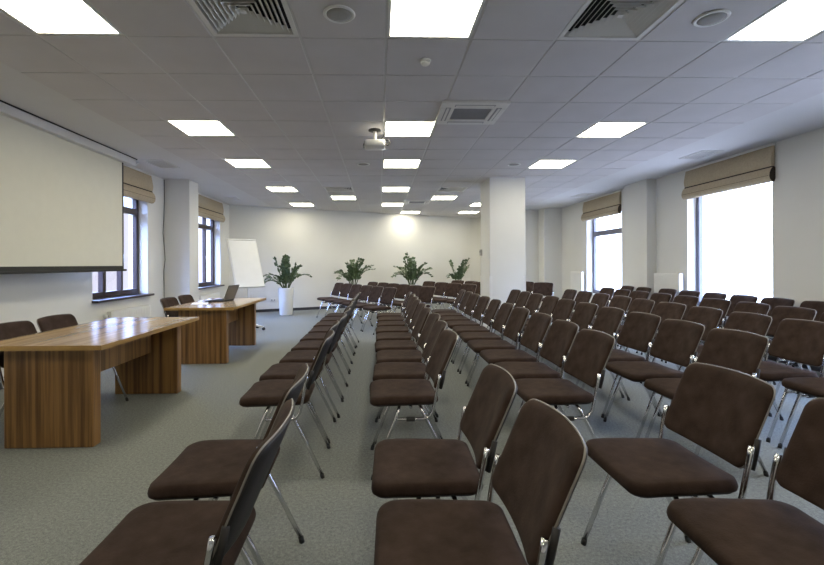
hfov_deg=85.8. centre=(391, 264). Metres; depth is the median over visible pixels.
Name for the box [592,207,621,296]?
window
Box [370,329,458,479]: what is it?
chair
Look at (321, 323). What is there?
chair
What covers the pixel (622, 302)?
chair
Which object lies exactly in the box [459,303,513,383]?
chair
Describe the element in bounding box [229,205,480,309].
wall
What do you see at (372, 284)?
chair
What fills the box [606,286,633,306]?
chair
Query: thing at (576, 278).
radiator
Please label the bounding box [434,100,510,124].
air conditioner
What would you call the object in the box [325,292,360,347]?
chair
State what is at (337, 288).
chair
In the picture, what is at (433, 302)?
baseboard
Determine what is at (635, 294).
chair
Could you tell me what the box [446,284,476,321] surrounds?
chair
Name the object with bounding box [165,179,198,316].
column
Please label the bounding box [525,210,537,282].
wall
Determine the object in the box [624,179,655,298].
wall
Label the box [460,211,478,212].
diffuser
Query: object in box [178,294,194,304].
chair
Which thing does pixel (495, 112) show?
outlet
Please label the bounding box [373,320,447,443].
chair
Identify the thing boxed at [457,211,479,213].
recessed light
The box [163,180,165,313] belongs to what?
cable
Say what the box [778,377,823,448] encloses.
chair
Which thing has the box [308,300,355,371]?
chair
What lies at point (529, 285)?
chair
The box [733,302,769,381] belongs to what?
chair
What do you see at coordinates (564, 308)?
chair
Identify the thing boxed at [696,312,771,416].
chair
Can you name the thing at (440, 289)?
chair
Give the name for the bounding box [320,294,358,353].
chair
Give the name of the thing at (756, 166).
blind
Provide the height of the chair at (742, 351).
0.852 m
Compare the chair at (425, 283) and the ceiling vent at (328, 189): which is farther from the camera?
the chair at (425, 283)
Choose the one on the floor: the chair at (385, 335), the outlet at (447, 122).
the chair at (385, 335)
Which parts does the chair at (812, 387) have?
leg, seat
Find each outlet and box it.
[441,108,450,120]
[447,122,482,123]
[455,105,495,106]
[487,108,501,120]
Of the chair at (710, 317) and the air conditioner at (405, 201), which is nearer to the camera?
the chair at (710, 317)
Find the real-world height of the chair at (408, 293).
0.852 m
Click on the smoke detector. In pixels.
(424, 62)
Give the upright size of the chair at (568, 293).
0.852 m
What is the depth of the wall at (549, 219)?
12.70 m
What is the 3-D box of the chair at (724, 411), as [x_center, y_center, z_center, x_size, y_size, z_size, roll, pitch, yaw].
[1.165,0.872,1.840,0.572,0.852,0.495,0,0,-2]
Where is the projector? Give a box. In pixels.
[363,128,389,150]
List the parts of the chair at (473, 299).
seat, backrest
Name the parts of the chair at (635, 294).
backrest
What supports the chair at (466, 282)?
on the floor
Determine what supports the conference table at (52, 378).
on the floor
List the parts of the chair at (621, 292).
backrest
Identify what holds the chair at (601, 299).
on the floor
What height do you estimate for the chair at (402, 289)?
0.852 m
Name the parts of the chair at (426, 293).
backrest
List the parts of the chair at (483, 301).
leg, seat, backrest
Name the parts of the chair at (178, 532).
seat, leg, edge trim, backrest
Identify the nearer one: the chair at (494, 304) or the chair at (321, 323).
the chair at (494, 304)
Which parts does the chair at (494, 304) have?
leg, leg, seat, backrest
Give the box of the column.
[480,177,525,334]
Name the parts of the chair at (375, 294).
seat, backrest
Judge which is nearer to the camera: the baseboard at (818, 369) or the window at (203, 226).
the baseboard at (818, 369)
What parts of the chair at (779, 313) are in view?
backrest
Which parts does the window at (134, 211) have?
sill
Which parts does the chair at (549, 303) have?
backrest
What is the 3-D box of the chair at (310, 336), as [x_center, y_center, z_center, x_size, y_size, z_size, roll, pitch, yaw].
[-0.723,0.879,5.017,0.572,0.852,0.495,0,0,-1]
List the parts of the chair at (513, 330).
leg, seat, backrest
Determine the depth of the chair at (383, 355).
3.95 m
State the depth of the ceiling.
4.17 m
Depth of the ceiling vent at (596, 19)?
2.91 m
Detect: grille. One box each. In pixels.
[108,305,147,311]
[450,109,491,118]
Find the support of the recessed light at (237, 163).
in the ceiling
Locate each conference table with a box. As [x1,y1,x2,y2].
[0,317,198,447]
[164,298,265,363]
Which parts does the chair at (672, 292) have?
backrest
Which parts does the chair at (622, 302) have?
backrest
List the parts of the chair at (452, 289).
seat, backrest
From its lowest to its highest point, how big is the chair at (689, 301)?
0.852 m
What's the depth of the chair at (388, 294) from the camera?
8.47 m
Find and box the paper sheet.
[191,302,207,304]
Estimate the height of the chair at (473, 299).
0.852 m
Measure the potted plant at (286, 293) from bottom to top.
1.572 m
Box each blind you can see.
[123,165,155,203]
[198,193,224,221]
[581,190,621,220]
[681,143,775,199]
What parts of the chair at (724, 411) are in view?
leg, seat, leg, leg, backrest, edge trim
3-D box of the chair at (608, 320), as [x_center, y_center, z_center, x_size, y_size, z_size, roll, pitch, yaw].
[2.005,0.869,4.487,0.572,0.852,0.495,0,0,-1]
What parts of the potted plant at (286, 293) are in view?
pot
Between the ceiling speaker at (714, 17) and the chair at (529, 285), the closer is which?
the ceiling speaker at (714, 17)
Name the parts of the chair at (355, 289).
seat, backrest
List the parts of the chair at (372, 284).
backrest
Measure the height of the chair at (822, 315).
0.852 m
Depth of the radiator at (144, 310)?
6.93 m
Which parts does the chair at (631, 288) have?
backrest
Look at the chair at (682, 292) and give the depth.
7.24 m
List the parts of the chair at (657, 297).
backrest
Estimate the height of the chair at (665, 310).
0.852 m
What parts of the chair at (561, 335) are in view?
leg, seat, backrest, edge trim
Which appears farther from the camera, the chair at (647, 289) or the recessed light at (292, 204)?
the recessed light at (292, 204)
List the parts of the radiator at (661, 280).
panel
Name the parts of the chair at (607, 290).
backrest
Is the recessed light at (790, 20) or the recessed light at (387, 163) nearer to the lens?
the recessed light at (790, 20)
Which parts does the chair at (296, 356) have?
seat, leg, leg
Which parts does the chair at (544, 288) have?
backrest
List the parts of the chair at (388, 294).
seat, backrest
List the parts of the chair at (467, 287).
backrest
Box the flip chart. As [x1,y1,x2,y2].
[226,238,264,329]
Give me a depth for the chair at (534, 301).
6.60 m
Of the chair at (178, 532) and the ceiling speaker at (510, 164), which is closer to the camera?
the chair at (178, 532)
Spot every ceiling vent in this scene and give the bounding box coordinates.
[142,160,179,167]
[188,0,298,36]
[324,187,353,191]
[437,187,467,191]
[557,0,683,39]
[571,193,594,196]
[679,150,723,158]
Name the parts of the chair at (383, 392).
leg, leg, seat, leg, leg, backrest, edge trim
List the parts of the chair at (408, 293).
seat, backrest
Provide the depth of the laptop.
6.66 m
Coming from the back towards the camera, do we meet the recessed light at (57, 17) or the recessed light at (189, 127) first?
the recessed light at (189, 127)
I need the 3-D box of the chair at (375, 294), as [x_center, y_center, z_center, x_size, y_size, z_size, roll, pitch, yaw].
[-0.477,0.878,8.929,0.572,0.852,0.495,0,0,-32]
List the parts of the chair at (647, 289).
backrest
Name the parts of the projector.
ceiling plate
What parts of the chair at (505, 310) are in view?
leg, leg, seat, backrest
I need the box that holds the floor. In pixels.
[0,302,823,564]
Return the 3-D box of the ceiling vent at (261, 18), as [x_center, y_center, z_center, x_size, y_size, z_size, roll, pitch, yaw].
[-0.930,-1.611,2.780,0.584,0.061,0.584,0,0,-2]
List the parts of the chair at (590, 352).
seat, leg, leg, backrest, edge trim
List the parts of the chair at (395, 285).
backrest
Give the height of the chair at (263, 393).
0.852 m
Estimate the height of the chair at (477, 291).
0.852 m
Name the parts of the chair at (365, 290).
seat, backrest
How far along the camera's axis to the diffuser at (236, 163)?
6.94 m
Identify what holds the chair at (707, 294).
on the floor
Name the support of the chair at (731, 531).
on the floor
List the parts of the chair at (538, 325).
seat, backrest, edge trim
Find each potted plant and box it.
[263,254,311,314]
[333,257,375,310]
[391,253,432,284]
[446,258,469,298]
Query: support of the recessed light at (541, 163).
in the ceiling
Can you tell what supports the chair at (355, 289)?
on the floor
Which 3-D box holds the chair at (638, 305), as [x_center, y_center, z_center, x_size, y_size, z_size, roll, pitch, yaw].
[2.927,0.865,5.546,0.572,0.852,0.495,0,0,0]
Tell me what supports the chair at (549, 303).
on the floor
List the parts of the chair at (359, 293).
seat, leg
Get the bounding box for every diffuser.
[227,160,268,166]
[267,187,295,190]
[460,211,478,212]
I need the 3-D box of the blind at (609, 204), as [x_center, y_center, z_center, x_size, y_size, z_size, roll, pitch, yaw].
[4.893,-1.345,10.402,0.098,0.510,1.739,0,0,-2]
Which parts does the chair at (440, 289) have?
backrest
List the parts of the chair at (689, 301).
backrest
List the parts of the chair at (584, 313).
backrest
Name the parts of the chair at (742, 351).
leg, seat, leg, backrest, edge trim, leg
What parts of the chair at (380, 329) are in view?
seat, backrest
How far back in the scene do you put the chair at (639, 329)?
3.92 m
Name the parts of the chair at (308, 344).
seat, leg, leg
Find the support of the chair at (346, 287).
on the floor
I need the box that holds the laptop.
[210,285,238,301]
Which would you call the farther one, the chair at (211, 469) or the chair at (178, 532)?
the chair at (211, 469)
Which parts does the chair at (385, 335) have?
seat, backrest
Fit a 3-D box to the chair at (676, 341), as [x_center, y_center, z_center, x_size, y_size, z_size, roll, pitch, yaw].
[2.030,0.869,3.430,0.572,0.852,0.495,0,0,-3]
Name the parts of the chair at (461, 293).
seat, backrest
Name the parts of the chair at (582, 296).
backrest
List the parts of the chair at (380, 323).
seat, backrest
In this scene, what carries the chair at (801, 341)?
on the floor
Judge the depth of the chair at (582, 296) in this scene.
7.17 m
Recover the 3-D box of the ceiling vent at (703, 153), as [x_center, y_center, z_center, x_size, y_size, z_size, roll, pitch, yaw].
[4.540,-1.604,6.498,0.320,0.008,0.480,0,0,-2]
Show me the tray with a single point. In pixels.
(239, 286)
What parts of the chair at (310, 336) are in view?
seat, leg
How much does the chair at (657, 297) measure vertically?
0.852 m
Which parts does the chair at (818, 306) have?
backrest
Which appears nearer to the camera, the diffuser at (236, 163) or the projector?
the projector
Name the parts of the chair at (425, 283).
backrest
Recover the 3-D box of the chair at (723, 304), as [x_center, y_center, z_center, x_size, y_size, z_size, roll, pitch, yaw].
[3.846,0.861,5.550,0.572,0.852,0.495,0,0,-3]
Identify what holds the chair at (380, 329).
on the floor
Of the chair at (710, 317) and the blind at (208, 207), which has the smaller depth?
the chair at (710, 317)
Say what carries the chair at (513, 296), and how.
on the floor
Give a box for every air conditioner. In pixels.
[403,200,430,203]
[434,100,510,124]
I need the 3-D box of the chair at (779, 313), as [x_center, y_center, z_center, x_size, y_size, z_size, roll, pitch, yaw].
[3.858,0.861,4.488,0.572,0.852,0.495,0,0,-2]
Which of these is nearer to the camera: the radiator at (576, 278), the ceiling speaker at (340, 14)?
the ceiling speaker at (340, 14)
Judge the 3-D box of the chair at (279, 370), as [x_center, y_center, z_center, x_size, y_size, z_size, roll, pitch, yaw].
[-0.690,0.879,3.428,0.572,0.852,0.495,0,0,-1]
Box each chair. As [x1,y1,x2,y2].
[0,320,37,415]
[37,314,128,400]
[79,398,294,564]
[147,363,309,564]
[160,297,179,316]
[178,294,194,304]
[239,330,334,478]
[259,320,339,443]
[279,313,346,417]
[291,308,350,398]
[300,303,352,381]
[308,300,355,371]
[313,297,356,362]
[317,283,343,316]
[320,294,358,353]
[324,283,351,319]
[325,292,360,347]
[333,284,361,321]
[342,285,371,327]
[351,286,383,330]
[352,282,377,316]
[361,282,388,317]
[362,287,396,334]
[370,283,398,319]
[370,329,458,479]
[371,364,517,499]
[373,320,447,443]
[374,398,587,564]
[375,299,420,363]
[375,307,431,352]
[376,292,411,318]
[376,303,426,340]
[376,313,440,418]
[377,294,415,321]
[377,296,418,326]
[381,284,409,312]
[392,285,421,312]
[405,286,435,318]
[422,281,434,305]
[432,282,447,309]
[432,290,465,312]
[433,283,461,308]
[438,291,472,316]
[440,280,463,308]
[440,293,479,330]
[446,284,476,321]
[446,296,489,361]
[452,299,500,371]
[454,281,477,315]
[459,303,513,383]
[460,282,479,318]
[467,307,529,385]
[480,312,552,363]
[485,289,520,332]
[494,291,530,332]
[495,319,578,439]
[511,293,542,343]
[514,296,559,350]
[515,329,615,438]
[523,299,575,351]
[526,281,533,316]
[529,282,552,317]
[540,302,597,370]
[559,307,624,397]
[561,289,576,299]
[570,293,609,319]
[571,291,592,315]
[581,312,660,417]
[581,362,775,564]
[592,295,631,349]
[594,287,614,317]
[595,289,630,323]
[603,319,704,437]
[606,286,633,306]
[617,291,649,346]
[618,298,654,355]
[619,302,685,383]
[620,293,671,352]
[627,287,651,311]
[641,295,698,361]
[644,328,768,476]
[652,306,722,371]
[657,288,676,330]
[665,298,730,362]
[666,397,823,564]
[678,290,700,296]
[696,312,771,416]
[697,292,726,343]
[701,295,757,343]
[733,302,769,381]
[759,318,823,442]
[760,297,794,366]
[762,306,816,384]
[766,301,823,368]
[775,313,823,398]
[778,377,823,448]
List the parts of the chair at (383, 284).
backrest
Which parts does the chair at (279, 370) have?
seat, leg, leg, backrest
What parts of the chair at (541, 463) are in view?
seat, backrest, edge trim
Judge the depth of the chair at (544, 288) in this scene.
10.56 m
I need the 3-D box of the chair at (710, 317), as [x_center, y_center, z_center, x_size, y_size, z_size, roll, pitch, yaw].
[2.954,0.865,4.487,0.572,0.852,0.495,0,0,0]
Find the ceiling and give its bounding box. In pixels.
[0,0,823,217]
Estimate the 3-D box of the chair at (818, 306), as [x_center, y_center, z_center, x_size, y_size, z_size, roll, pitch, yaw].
[4.724,0.858,5.108,0.572,0.852,0.495,0,0,-1]
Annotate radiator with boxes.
[103,305,150,318]
[199,292,219,300]
[570,271,583,296]
[654,273,682,332]
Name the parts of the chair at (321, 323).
seat, leg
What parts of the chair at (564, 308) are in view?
backrest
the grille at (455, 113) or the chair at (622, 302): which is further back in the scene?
the chair at (622, 302)
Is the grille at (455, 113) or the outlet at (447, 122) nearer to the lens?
the grille at (455, 113)
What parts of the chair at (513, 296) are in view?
backrest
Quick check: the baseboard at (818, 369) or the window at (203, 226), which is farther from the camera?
the window at (203, 226)
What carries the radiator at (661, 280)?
attached to the wall at (798, 185)
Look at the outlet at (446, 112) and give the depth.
4.61 m
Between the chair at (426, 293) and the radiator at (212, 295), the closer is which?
the chair at (426, 293)
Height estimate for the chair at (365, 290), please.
0.852 m
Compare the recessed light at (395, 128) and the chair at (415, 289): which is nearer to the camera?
the recessed light at (395, 128)
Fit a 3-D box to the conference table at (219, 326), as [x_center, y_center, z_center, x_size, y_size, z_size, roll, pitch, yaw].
[-2.498,0.935,6.506,0.890,0.750,1.640,0,0,-2]
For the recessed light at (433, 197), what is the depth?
10.59 m
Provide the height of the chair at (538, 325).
0.852 m
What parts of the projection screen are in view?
casing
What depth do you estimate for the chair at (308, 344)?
4.42 m
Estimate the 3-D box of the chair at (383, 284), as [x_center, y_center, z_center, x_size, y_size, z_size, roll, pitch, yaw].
[-0.390,0.878,10.769,0.572,0.852,0.495,0,0,-35]
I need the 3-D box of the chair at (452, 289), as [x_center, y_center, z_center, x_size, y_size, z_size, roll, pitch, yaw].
[1.296,0.871,10.259,0.572,0.852,0.495,0,0,-38]
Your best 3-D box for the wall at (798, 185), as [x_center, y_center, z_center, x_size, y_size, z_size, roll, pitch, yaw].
[5.243,-0.196,5.494,0.320,2.950,15.900,0,0,-2]
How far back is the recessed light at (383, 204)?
11.79 m
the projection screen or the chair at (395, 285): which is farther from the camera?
the chair at (395, 285)
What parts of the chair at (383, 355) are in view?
seat, backrest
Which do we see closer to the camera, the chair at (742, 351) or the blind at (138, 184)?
the chair at (742, 351)
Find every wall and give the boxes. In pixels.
[0,175,228,379]
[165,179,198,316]
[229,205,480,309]
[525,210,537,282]
[538,208,561,306]
[562,127,823,338]
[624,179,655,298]
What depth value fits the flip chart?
8.86 m
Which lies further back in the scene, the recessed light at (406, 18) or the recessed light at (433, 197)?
the recessed light at (433, 197)
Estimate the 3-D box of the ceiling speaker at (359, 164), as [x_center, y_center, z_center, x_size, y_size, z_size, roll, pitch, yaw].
[-0.443,-1.575,6.995,0.204,0.015,0.204,0,0,-2]
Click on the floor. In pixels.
(57, 505)
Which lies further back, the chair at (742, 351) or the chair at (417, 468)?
the chair at (742, 351)
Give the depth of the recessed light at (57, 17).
2.83 m
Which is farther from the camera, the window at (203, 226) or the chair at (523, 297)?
the window at (203, 226)
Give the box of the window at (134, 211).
[92,196,153,302]
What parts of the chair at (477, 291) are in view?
backrest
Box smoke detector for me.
[420,58,430,66]
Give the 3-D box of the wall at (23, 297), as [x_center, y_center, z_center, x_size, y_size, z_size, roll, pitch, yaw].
[-4.277,-0.158,4.636,0.320,2.950,14.700,0,0,-2]
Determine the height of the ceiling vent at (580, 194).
0.008 m
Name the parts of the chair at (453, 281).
backrest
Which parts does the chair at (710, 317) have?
backrest, edge trim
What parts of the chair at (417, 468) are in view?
seat, backrest, edge trim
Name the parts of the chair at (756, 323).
seat, backrest, edge trim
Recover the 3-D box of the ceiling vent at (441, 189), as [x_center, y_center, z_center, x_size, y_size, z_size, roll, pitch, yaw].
[1.291,-1.620,9.443,0.584,0.061,0.584,0,0,-2]
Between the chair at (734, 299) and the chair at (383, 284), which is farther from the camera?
the chair at (383, 284)
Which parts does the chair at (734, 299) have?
backrest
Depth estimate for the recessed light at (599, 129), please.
5.25 m
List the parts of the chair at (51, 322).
backrest, leg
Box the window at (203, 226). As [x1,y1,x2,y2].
[198,216,224,289]
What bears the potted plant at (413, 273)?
on the floor
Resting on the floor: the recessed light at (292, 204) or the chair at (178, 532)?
the chair at (178, 532)
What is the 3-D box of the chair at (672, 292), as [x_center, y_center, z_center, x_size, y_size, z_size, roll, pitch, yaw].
[4.622,0.858,7.758,0.572,0.852,0.495,0,0,-2]
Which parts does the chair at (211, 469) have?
seat, leg, backrest, leg, edge trim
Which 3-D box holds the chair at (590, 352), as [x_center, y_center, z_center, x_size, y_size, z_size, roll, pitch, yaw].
[1.109,0.872,2.900,0.572,0.852,0.495,0,0,-2]
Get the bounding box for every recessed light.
[0,0,123,34]
[165,120,235,135]
[224,159,271,167]
[265,187,298,191]
[289,203,313,205]
[330,196,356,199]
[382,187,409,191]
[382,203,403,205]
[383,159,421,167]
[384,121,435,136]
[387,0,485,38]
[400,211,420,213]
[430,196,457,199]
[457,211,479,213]
[528,160,576,167]
[576,122,648,136]
[723,0,823,41]
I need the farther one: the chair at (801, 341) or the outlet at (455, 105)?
the outlet at (455, 105)
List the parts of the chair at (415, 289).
seat, backrest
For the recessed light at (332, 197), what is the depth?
10.53 m
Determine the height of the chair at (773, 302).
0.852 m
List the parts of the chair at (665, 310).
backrest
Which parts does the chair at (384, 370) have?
leg, seat, leg, leg, backrest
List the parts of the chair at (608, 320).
backrest, leg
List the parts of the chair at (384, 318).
seat, backrest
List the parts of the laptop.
lid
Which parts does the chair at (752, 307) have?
backrest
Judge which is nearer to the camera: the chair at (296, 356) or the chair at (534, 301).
the chair at (296, 356)
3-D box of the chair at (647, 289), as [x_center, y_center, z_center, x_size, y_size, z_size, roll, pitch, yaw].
[4.497,0.859,8.286,0.572,0.852,0.495,0,0,-1]
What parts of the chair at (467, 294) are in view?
seat, backrest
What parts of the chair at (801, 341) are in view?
leg, leg, seat, backrest, edge trim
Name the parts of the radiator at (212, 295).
panel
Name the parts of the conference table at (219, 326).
panel leg, modesty panel, panel leg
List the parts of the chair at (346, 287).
seat, backrest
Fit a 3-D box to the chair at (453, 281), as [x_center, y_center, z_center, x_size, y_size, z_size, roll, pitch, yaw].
[1.652,0.870,12.053,0.572,0.852,0.495,0,0,-40]
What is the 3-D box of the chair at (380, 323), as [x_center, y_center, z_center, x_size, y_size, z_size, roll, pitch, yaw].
[0.084,0.876,6.080,0.572,0.852,0.495,0,0,-3]
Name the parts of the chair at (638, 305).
backrest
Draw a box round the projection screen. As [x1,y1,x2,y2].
[0,100,138,273]
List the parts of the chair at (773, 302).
backrest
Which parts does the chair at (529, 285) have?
backrest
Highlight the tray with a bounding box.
[239,286,264,287]
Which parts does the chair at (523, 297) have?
backrest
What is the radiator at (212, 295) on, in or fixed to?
attached to the wall at (23, 297)
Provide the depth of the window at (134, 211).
7.28 m
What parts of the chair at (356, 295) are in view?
seat, leg, leg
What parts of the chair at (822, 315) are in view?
leg, backrest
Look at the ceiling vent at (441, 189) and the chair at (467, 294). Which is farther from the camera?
the ceiling vent at (441, 189)
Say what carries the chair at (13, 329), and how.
on the floor
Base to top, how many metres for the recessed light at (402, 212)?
0.026 m
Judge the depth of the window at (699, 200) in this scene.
7.45 m
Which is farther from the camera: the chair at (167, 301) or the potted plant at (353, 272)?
the potted plant at (353, 272)
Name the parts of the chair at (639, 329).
leg, leg, seat, backrest, edge trim, leg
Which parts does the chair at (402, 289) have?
backrest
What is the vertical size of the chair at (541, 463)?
0.852 m
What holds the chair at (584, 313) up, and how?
on the floor
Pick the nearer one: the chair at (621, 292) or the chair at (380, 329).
the chair at (380, 329)
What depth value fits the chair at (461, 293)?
7.67 m
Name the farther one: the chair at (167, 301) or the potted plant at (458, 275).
the potted plant at (458, 275)
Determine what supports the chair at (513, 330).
on the floor
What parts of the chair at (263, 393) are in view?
leg, leg, seat, leg, leg, backrest, edge trim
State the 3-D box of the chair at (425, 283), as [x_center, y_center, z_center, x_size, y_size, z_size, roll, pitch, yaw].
[0.810,0.873,11.459,0.572,0.852,0.495,0,0,-38]
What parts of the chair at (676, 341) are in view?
leg, seat, leg, leg, backrest, edge trim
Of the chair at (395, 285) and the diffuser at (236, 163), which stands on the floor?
the chair at (395, 285)
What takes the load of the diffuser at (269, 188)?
attached to the recessed light at (272, 189)
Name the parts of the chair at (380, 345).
seat, backrest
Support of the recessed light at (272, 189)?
in the ceiling
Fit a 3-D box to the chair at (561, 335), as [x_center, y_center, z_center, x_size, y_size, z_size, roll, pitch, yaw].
[1.113,0.872,3.428,0.572,0.852,0.495,0,0,-1]
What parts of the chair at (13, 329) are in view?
leg, backrest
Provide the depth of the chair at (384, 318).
6.66 m
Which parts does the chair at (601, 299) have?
backrest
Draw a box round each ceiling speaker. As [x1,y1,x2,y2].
[323,5,354,23]
[357,163,369,165]
[508,163,520,165]
[693,9,730,26]
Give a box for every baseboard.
[256,301,445,311]
[702,342,820,371]
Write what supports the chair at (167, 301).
on the floor
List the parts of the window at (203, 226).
frame, sill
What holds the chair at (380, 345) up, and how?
on the floor
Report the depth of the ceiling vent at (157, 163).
6.91 m
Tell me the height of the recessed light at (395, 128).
0.026 m
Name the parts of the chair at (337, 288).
seat, backrest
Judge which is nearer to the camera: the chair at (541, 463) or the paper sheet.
the chair at (541, 463)
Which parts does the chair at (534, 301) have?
backrest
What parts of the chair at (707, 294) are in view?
backrest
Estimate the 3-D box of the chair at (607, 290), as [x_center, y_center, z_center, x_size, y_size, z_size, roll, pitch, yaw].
[3.781,0.862,8.198,0.572,0.852,0.495,0,0,-3]
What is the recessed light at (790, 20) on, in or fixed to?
in the ceiling
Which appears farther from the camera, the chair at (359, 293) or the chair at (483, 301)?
the chair at (359, 293)
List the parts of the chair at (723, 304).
backrest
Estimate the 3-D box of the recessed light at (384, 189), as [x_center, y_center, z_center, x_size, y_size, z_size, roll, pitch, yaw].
[0.092,-1.597,9.410,0.584,0.026,0.584,0,0,-2]
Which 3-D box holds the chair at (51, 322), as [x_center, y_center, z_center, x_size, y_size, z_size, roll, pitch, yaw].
[-2.796,0.888,4.010,0.572,0.852,0.495,0,0,-2]
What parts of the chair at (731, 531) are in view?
leg, seat, backrest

